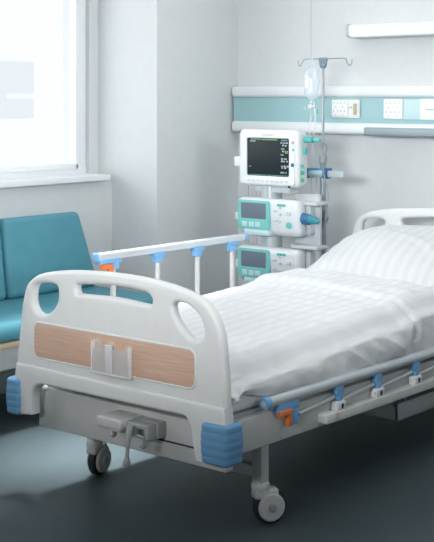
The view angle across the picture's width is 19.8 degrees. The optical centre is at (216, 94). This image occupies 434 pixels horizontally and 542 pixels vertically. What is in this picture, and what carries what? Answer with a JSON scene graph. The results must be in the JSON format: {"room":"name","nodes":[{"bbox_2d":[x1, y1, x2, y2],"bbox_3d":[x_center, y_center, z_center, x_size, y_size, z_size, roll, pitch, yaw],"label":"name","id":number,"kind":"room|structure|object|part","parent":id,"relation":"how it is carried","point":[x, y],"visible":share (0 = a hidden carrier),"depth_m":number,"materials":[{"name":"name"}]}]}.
{"room":"hospital room","nodes":[
{"label":"hospital room","id":0,"kind":"room"},
{"bbox_2d":[0,0,111,373],"bbox_3d":[-2.632,0.125,4.661,0.325,2.750,5.968,0,0,40],"label":"wall","id":1,"kind":"structure","parent":0,"point":[92,201],"depth_m":6.76,"materials":[{"name":"paint"}]},
{"bbox_2d":[0,371,15,393],"bbox_3d":[-2.502,1.450,4.551,0.015,0.100,5.968,0,0,40],"label":"baseboard","id":2,"kind":"structure","parent":1,"relation":"attached to","point":[3,377],"depth_m":6.23,"materials":[{"name":"paint"}]},
{"bbox_2d":[0,0,85,178],"bbox_3d":[-2.003,-0.243,5.395,0.075,1.414,3.900,0,0,40],"label":"window","id":3,"kind":"structure","parent":1,"relation":"in","point":[77,164],"depth_m":6.80,"materials":[{"name":"paint"}]},
{"bbox_2d":[0,173,110,187],"bbox_3d":[-1.971,0.448,5.302,0.265,0.032,4.000,0,0,40],"label":"windowsill","id":4,"kind":"object","parent":1,"relation":"attached to","point":[81,177],"visible":0.79,"depth_m":6.46,"materials":[{"name":"paint"}]},
{"bbox_2d":[98,0,237,294],"bbox_3d":[-0.304,0.125,7.145,0.663,2.750,0.832,0,0,40],"label":"pillar","id":5,"kind":"structure","parent":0,"point":[168,69],"depth_m":6.79,"materials":[{"name":"paint"}]},
{"bbox_2d":[0,393,433,541],"bbox_3d":[-0.269,1.550,3.138,6.100,0.100,6.900,0,0,40],"label":"floor","id":6,"kind":"structure","parent":0,"point":[356,478],"depth_m":4.72,"materials":[{"name":"plastic"}]},
{"bbox_2d":[0,212,152,371],"bbox_3d":[-1.267,1.053,5.463,0.620,0.894,2.415,0,0,40],"label":"sofa","id":7,"kind":"object","parent":6,"relation":"on","point":[33,246],"visible":0.36,"depth_m":6.14,"materials":[{"name":"teal leather"}]},
{"bbox_2d":[0,236,5,300],"bbox_3d":[-1.354,0.805,5.724,0.151,0.397,0.882,0,0,40],"label":"cushion","id":8,"kind":"object","parent":7,"relation":"on","point":[2,238],"depth_m":6.02,"materials":[{"name":"teal leather"}]},
{"bbox_3d":[-1.258,1.159,5.451,0.520,0.102,2.350,0,0,40],"label":"frame","id":9,"kind":"part","parent":7,"relation":"part of","materials":[{"name":"white paint"}]},
{"bbox_2d":[0,212,94,298],"bbox_3d":[-0.867,0.805,6.297,0.151,0.397,0.602,0,0,40],"label":"cushion","id":10,"kind":"object","parent":7,"relation":"on","point":[33,246],"depth_m":6.20,"materials":[{"name":"teal leather"}]},
{"bbox_2d":[0,286,152,342],"bbox_3d":[-0.848,1.038,5.892,0.535,0.087,1.217,0,0,40],"label":"seat cushion","id":11,"kind":"object","parent":7,"relation":"on","point":[11,307],"depth_m":5.95,"materials":[{"name":"teal leather"}]},
{"bbox_2d":[6,208,433,523],"bbox_3d":[0.336,1.026,5.173,1.093,0.949,2.322,0,0,40],"label":"hospital bed","id":12,"kind":"object","parent":6,"relation":"on","point":[176,403],"visible":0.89,"depth_m":4.36,"materials":[{"name":"white plastic"}]},
{"bbox_3d":[-0.482,1.280,4.872,0.066,0.180,0.066,0,0,40],"label":"leg","id":13,"kind":"part","parent":12,"relation":"part of","materials":[{"name":"white paint"}]},
{"bbox_2d":[91,340,132,379],"bbox_3d":[-0.368,0.920,4.320,0.191,0.117,0.019,0,0,40],"label":"card holder","id":14,"kind":"object","parent":12,"relation":"attached to","point":[108,348],"visible":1,"depth_m":4.31,"materials":[{"name":"white plastic"}]},
{"bbox_3d":[-0.416,0.884,4.974,0.016,0.432,0.022,0,0,40],"label":"post","id":15,"kind":"part","parent":12,"relation":"part of","materials":[{"name":"white metal"}]},
{"bbox_3d":[-0.360,1.174,4.298,0.024,0.024,0.023,0,0,40],"label":"folded knob","id":16,"kind":"part","parent":12,"relation":"part of","materials":[{"name":"grey paint"}]},
{"bbox_3d":[-0.370,0.906,4.351,0.794,0.126,0.020,0,0,40],"label":"wood panel","id":17,"kind":"part","parent":12,"relation":"part of","materials":[{"name":"laminate"}]},
{"bbox_3d":[-0.355,0.847,4.355,1.038,0.447,0.040,0,0,40],"label":"footboard","id":18,"kind":"part","parent":12,"relation":"part of","materials":[{"name":"white plastic"}]},
{"bbox_3d":[-0.306,1.246,4.213,0.026,0.040,0.026,0,0,40],"label":"handle knob","id":19,"kind":"part","parent":12,"relation":"part of","materials":[{"name":"grey paint"}]},
{"bbox_3d":[-0.300,1.177,4.225,0.025,0.110,0.041,0,0,40],"label":"crank handle","id":20,"kind":"part","parent":12,"relation":"part of","materials":[{"name":"grey paint"}]},
{"bbox_3d":[-0.295,1.167,4.274,0.130,0.016,0.010,0,0,40],"label":"crank rod","id":21,"kind":"part","parent":12,"relation":"part of","materials":[{"name":"metal"}]},
{"bbox_3d":[-0.252,1.188,4.207,0.024,0.024,0.023,0,0,40],"label":"folded knob","id":22,"kind":"part","parent":12,"relation":"part of","materials":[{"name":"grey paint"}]},
{"bbox_3d":[-0.248,0.884,5.173,0.016,0.432,0.022,0,0,40],"label":"post","id":23,"kind":"part","parent":12,"relation":"part of","materials":[{"name":"white metal"}]},
{"bbox_3d":[-0.178,0.642,5.255,0.032,0.032,0.923,0,0,40],"label":"rail","id":24,"kind":"part","parent":12,"relation":"part of","materials":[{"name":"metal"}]},
{"bbox_3d":[-0.085,0.884,5.364,0.016,0.432,0.022,0,0,40],"label":"post","id":25,"kind":"part","parent":12,"relation":"part of","materials":[{"name":"white metal"}]},
{"bbox_3d":[0.067,0.884,5.544,0.016,0.432,0.022,0,0,40],"label":"post","id":26,"kind":"part","parent":12,"relation":"part of","materials":[{"name":"white metal"}]},
{"bbox_2d":[231,365,285,412],"bbox_3d":[0.368,1.007,5.180,0.850,0.134,2.100,0,0,40],"label":"mattress","id":27,"kind":"object","parent":12,"relation":"on","point":[247,400],"visible":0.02,"depth_m":4.21,"materials":[{"name":"white fabric"}]},
{"bbox_2d":[178,268,433,404],"bbox_3d":[0.301,0.923,5.077,0.956,0.266,1.870,0,0,40],"label":"duvet","id":28,"kind":"object","parent":27,"relation":"on","point":[317,325],"visible":0.62,"depth_m":4.81,"materials":[{"name":"white fabric"}]},
{"bbox_2d":[307,224,433,286],"bbox_3d":[0.903,0.754,5.703,0.953,0.278,0.574,0,0,43],"label":"pillow","id":29,"kind":"object","parent":28,"relation":"on","point":[389,251],"visible":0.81,"depth_m":5.61,"materials":[{"name":"white fabric"}]},
{"bbox_3d":[0.152,1.280,4.334,0.066,0.180,0.066,0,0,40],"label":"leg","id":30,"kind":"part","parent":12,"relation":"part of","materials":[{"name":"white paint"}]},
{"bbox_3d":[0.355,1.112,4.444,0.016,0.036,0.221,0,0,40],"label":"folded post","id":31,"kind":"part","parent":12,"relation":"part of","materials":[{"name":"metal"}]},
{"bbox_3d":[0.643,1.048,4.778,0.037,0.037,1.458,0,0,40],"label":"rail","id":32,"kind":"part","parent":12,"relation":"part of","materials":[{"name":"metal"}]},
{"bbox_3d":[0.523,1.112,4.642,0.016,0.036,0.221,0,0,40],"label":"folded post","id":33,"kind":"part","parent":12,"relation":"part of","materials":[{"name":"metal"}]},
{"bbox_3d":[1.063,0.866,6.027,1.038,0.629,0.040,0,0,40],"label":"headboard","id":34,"kind":"part","parent":12,"relation":"part of","materials":[{"name":"white plastic"}]},
{"bbox_2d":[357,388,433,421],"bbox_3d":[0.864,1.280,5.507,0.496,0.179,0.720,0,0,40],"label":"tray","id":35,"kind":"object","parent":12,"relation":"on","point":[398,410],"depth_m":5.27,"materials":[{"name":"grey paint"}]},
{"bbox_3d":[0.696,1.112,4.846,0.016,0.036,0.236,0,0,40],"label":"folded post","id":36,"kind":"part","parent":12,"relation":"part of","materials":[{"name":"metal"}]},
{"bbox_3d":[0.874,1.112,5.056,0.016,0.036,0.236,0,0,40],"label":"folded post","id":37,"kind":"part","parent":12,"relation":"part of","materials":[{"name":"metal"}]},
{"bbox_2d":[261,186,327,261],"bbox_3d":[0.301,0.900,6.355,0.513,1.200,0.450,0,0,-1],"label":"stand","id":38,"kind":"object","parent":6,"relation":"on","point":[313,242],"visible":0.23,"depth_m":6.25,"materials":[{"name":"metal"}]},
{"bbox_2d":[235,197,314,236],"bbox_3d":[0.287,0.621,6.346,0.462,0.190,0.166,0,0,40],"label":"pump","id":39,"kind":"object","parent":38,"relation":"attached to","point":[258,216],"visible":0.97,"depth_m":6.27,"materials":[{"name":"plastic"}]},
{"bbox_2d":[244,228,274,236],"bbox_3d":[0.219,0.701,6.338,0.165,0.030,0.066,0,0,40],"label":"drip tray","id":40,"kind":"object","parent":39,"relation":"on","point":[267,232],"depth_m":6.30,"materials":[{"name":"teal plastic"}]},
{"bbox_2d":[300,213,319,224],"bbox_3d":[0.465,0.618,6.173,0.109,0.059,0.060,0,0,40],"label":"connector","id":41,"kind":"object","parent":39,"relation":"attached to","point":[305,219],"visible":1,"depth_m":6.16,"materials":[{"name":"blue plastic"}]},
{"bbox_2d":[235,244,314,282],"bbox_3d":[0.287,0.869,6.346,0.462,0.190,0.166,0,0,40],"label":"pump","id":42,"kind":"object","parent":38,"relation":"attached to","point":[253,261],"visible":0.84,"depth_m":6.28,"materials":[{"name":"plastic"}]},
{"bbox_2d":[244,277,255,282],"bbox_3d":[0.219,0.949,6.338,0.165,0.030,0.066,0,0,40],"label":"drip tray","id":43,"kind":"object","parent":42,"relation":"on","point":[246,279],"depth_m":6.35,"materials":[{"name":"teal plastic"}]},
{"bbox_2d":[234,129,320,193],"bbox_3d":[0.302,0.337,6.325,0.518,0.320,0.123,0,0,40],"label":"patient monitor","id":44,"kind":"object","parent":38,"relation":"attached to","point":[277,159],"visible":0.99,"depth_m":6.27,"materials":[{"name":"plastic"}]},
{"bbox_3d":[0.125,0.346,6.474,0.055,0.052,0.050,0,0,40],"label":"knob","id":45,"kind":"part","parent":44,"relation":"part of","materials":[{"name":"plastic"}]},
{"bbox_3d":[0.293,0.321,6.340,0.380,0.288,0.112,0,0,40],"label":"casing","id":46,"kind":"part","parent":44,"relation":"part of","materials":[{"name":"plastic"}]},
{"bbox_2d":[320,140,328,233],"bbox_3d":[0.536,0.563,6.232,0.079,0.676,0.115,0,0,-15],"label":"cable","id":47,"kind":"object","parent":44,"relation":"hanging from","point":[320,140],"visible":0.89,"depth_m":6.27,"materials":[{"name":"grey plastic"}]},
{"bbox_3d":[0.463,0.750,6.277,0.155,0.500,0.025,0,0,40],"label":"plate","id":48,"kind":"part","parent":38,"relation":"part of","materials":[{"name":"grey plastic"}]},
{"bbox_2d":[290,243,327,250],"bbox_3d":[0.465,0.765,6.252,0.170,0.020,0.100,0,0,40],"label":"shelf","id":49,"kind":"object","parent":38,"relation":"attached to","point":[306,246],"depth_m":6.22,"materials":[{"name":"grey plastic"}]},
{"bbox_2d":[303,201,327,206],"bbox_3d":[0.465,0.545,6.252,0.170,0.020,0.100,0,0,40],"label":"shelf","id":50,"kind":"object","parent":38,"relation":"attached to","point":[306,203],"depth_m":6.20,"materials":[{"name":"grey plastic"}]},
{"bbox_2d":[298,57,352,254],"bbox_3d":[0.532,0.654,6.369,0.445,1.691,0.429,0,0,40],"label":"stand","id":51,"kind":"object","parent":6,"relation":"on","point":[322,61],"visible":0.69,"depth_m":6.37,"materials":[{"name":"metal"}]},
{"bbox_2d":[305,57,317,193],"bbox_3d":[0.479,0.353,6.410,0.103,1.096,0.089,0,0,40],"label":"bag","id":52,"kind":"object","parent":51,"relation":"hanging from","point":[310,106],"visible":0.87,"depth_m":6.41,"materials":[{"name":"clear plastic"},{"name":"plastic"}]},
{"bbox_2d":[307,168,343,178],"bbox_3d":[0.553,0.401,6.353,0.240,0.054,0.068,0,0,40],"label":"clamp","id":53,"kind":"object","parent":51,"relation":"attached to","point":[311,172],"visible":0.91,"depth_m":6.33,"materials":[{"name":"blue plastic"}]},
{"bbox_3d":[0.557,0.625,6.352,0.026,0.060,0.030,0,0,-18],"label":"height knob","id":54,"kind":"part","parent":51,"relation":"part of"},
{"bbox_2d":[238,0,433,285],"bbox_3d":[2.205,0.125,5.465,5.337,2.750,0.150,0,0,40],"label":"wall","id":55,"kind":"structure","parent":0,"point":[381,172],"depth_m":6.63,"materials":[{"name":"paint"}]},
{"bbox_2d":[310,0,310,77],"bbox_3d":[0.515,-0.649,6.798,0.005,1.198,0.004,0,0,40],"label":"trim","id":56,"kind":"structure","parent":55,"relation":"attached to","point":[310,0],"depth_m":6.80,"materials":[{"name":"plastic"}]},
{"bbox_2d":[232,85,433,136],"bbox_3d":[1.436,0.082,5.940,3.525,0.259,0.120,0,0,40],"label":"panel","id":57,"kind":"object","parent":55,"relation":"attached to","point":[254,107],"visible":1,"depth_m":6.64,"materials":[{"name":"plastic"}]},
{"bbox_3d":[1.449,-0.018,5.956,3.525,0.061,0.078,0,0,40],"label":"rail","id":58,"kind":"part","parent":57,"relation":"part of","materials":[{"name":"plastic"}]},
{"bbox_3d":[1.448,0.178,5.955,3.525,0.060,0.082,0,0,40],"label":"rail","id":59,"kind":"part","parent":57,"relation":"part of","materials":[{"name":"plastic"}]},
{"bbox_2d":[332,100,359,117],"bbox_3d":[0.679,0.074,6.564,0.176,0.096,0.024,0,0,40],"label":"wall socket","id":60,"kind":"object","parent":57,"relation":"attached to","point":[340,108],"visible":1,"depth_m":6.55,"materials":[{"name":"white plastic"}]},
{"bbox_2d":[353,103,356,114],"bbox_3d":[0.724,0.075,6.518,0.016,0.060,0.013,0,0,40],"label":"switch","id":61,"kind":"object","parent":60,"relation":"attached to","point":[354,104],"depth_m":6.52,"materials":[{"name":"beige plastic"}]},
{"bbox_2d":[384,99,402,118],"bbox_3d":[0.906,0.073,6.378,0.114,0.102,0.013,0,0,40],"label":"wall socket","id":62,"kind":"object","parent":57,"relation":"attached to","point":[393,108],"visible":1,"depth_m":6.37,"materials":[{"name":"white plastic"}]},
{"bbox_3d":[1.744,0.190,5.628,2.550,0.043,0.042,0,0,40],"label":"accessory rail","id":63,"kind":"part","parent":57,"relation":"part of","materials":[{"name":"grey metal"}]},
{"bbox_3d":[0.993,0.075,6.311,0.102,0.102,0.008,0,0,40],"label":"pale plate","id":64,"kind":"part","parent":57,"relation":"part of","materials":[{"name":"blue plastic"}]},
{"bbox_2d":[420,99,433,119],"bbox_3d":[1.074,0.074,6.235,0.120,0.104,0.013,0,0,40],"label":"wall socket","id":65,"kind":"object","parent":57,"relation":"attached to","point":[426,105],"visible":1,"depth_m":6.24,"materials":[{"name":"white plastic"}]},
{"bbox_2d":[346,21,433,37],"bbox_3d":[1.173,-0.338,6.174,1.228,0.076,0.104,0,0,40],"label":"wall lamp","id":66,"kind":"object","parent":55,"relation":"attached to","point":[417,28],"visible":1,"depth_m":6.36,"materials":[{"name":"plastic"}]},
{"bbox_2d":[350,31,433,37],"bbox_3d":[1.159,-0.311,6.152,1.180,0.022,0.054,0,0,40],"label":"diffuser","id":67,"kind":"object","parent":66,"relation":"attached to","point":[353,34],"depth_m":6.37,"materials":[{"name":"white plastic"}]},
{"label":"outside","id":68,"kind":"structure","parent":0,"visible":0},
{"bbox_2d":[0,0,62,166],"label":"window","id":69,"kind":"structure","parent":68,"point":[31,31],"depth_m":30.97,"materials":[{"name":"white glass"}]}
]}

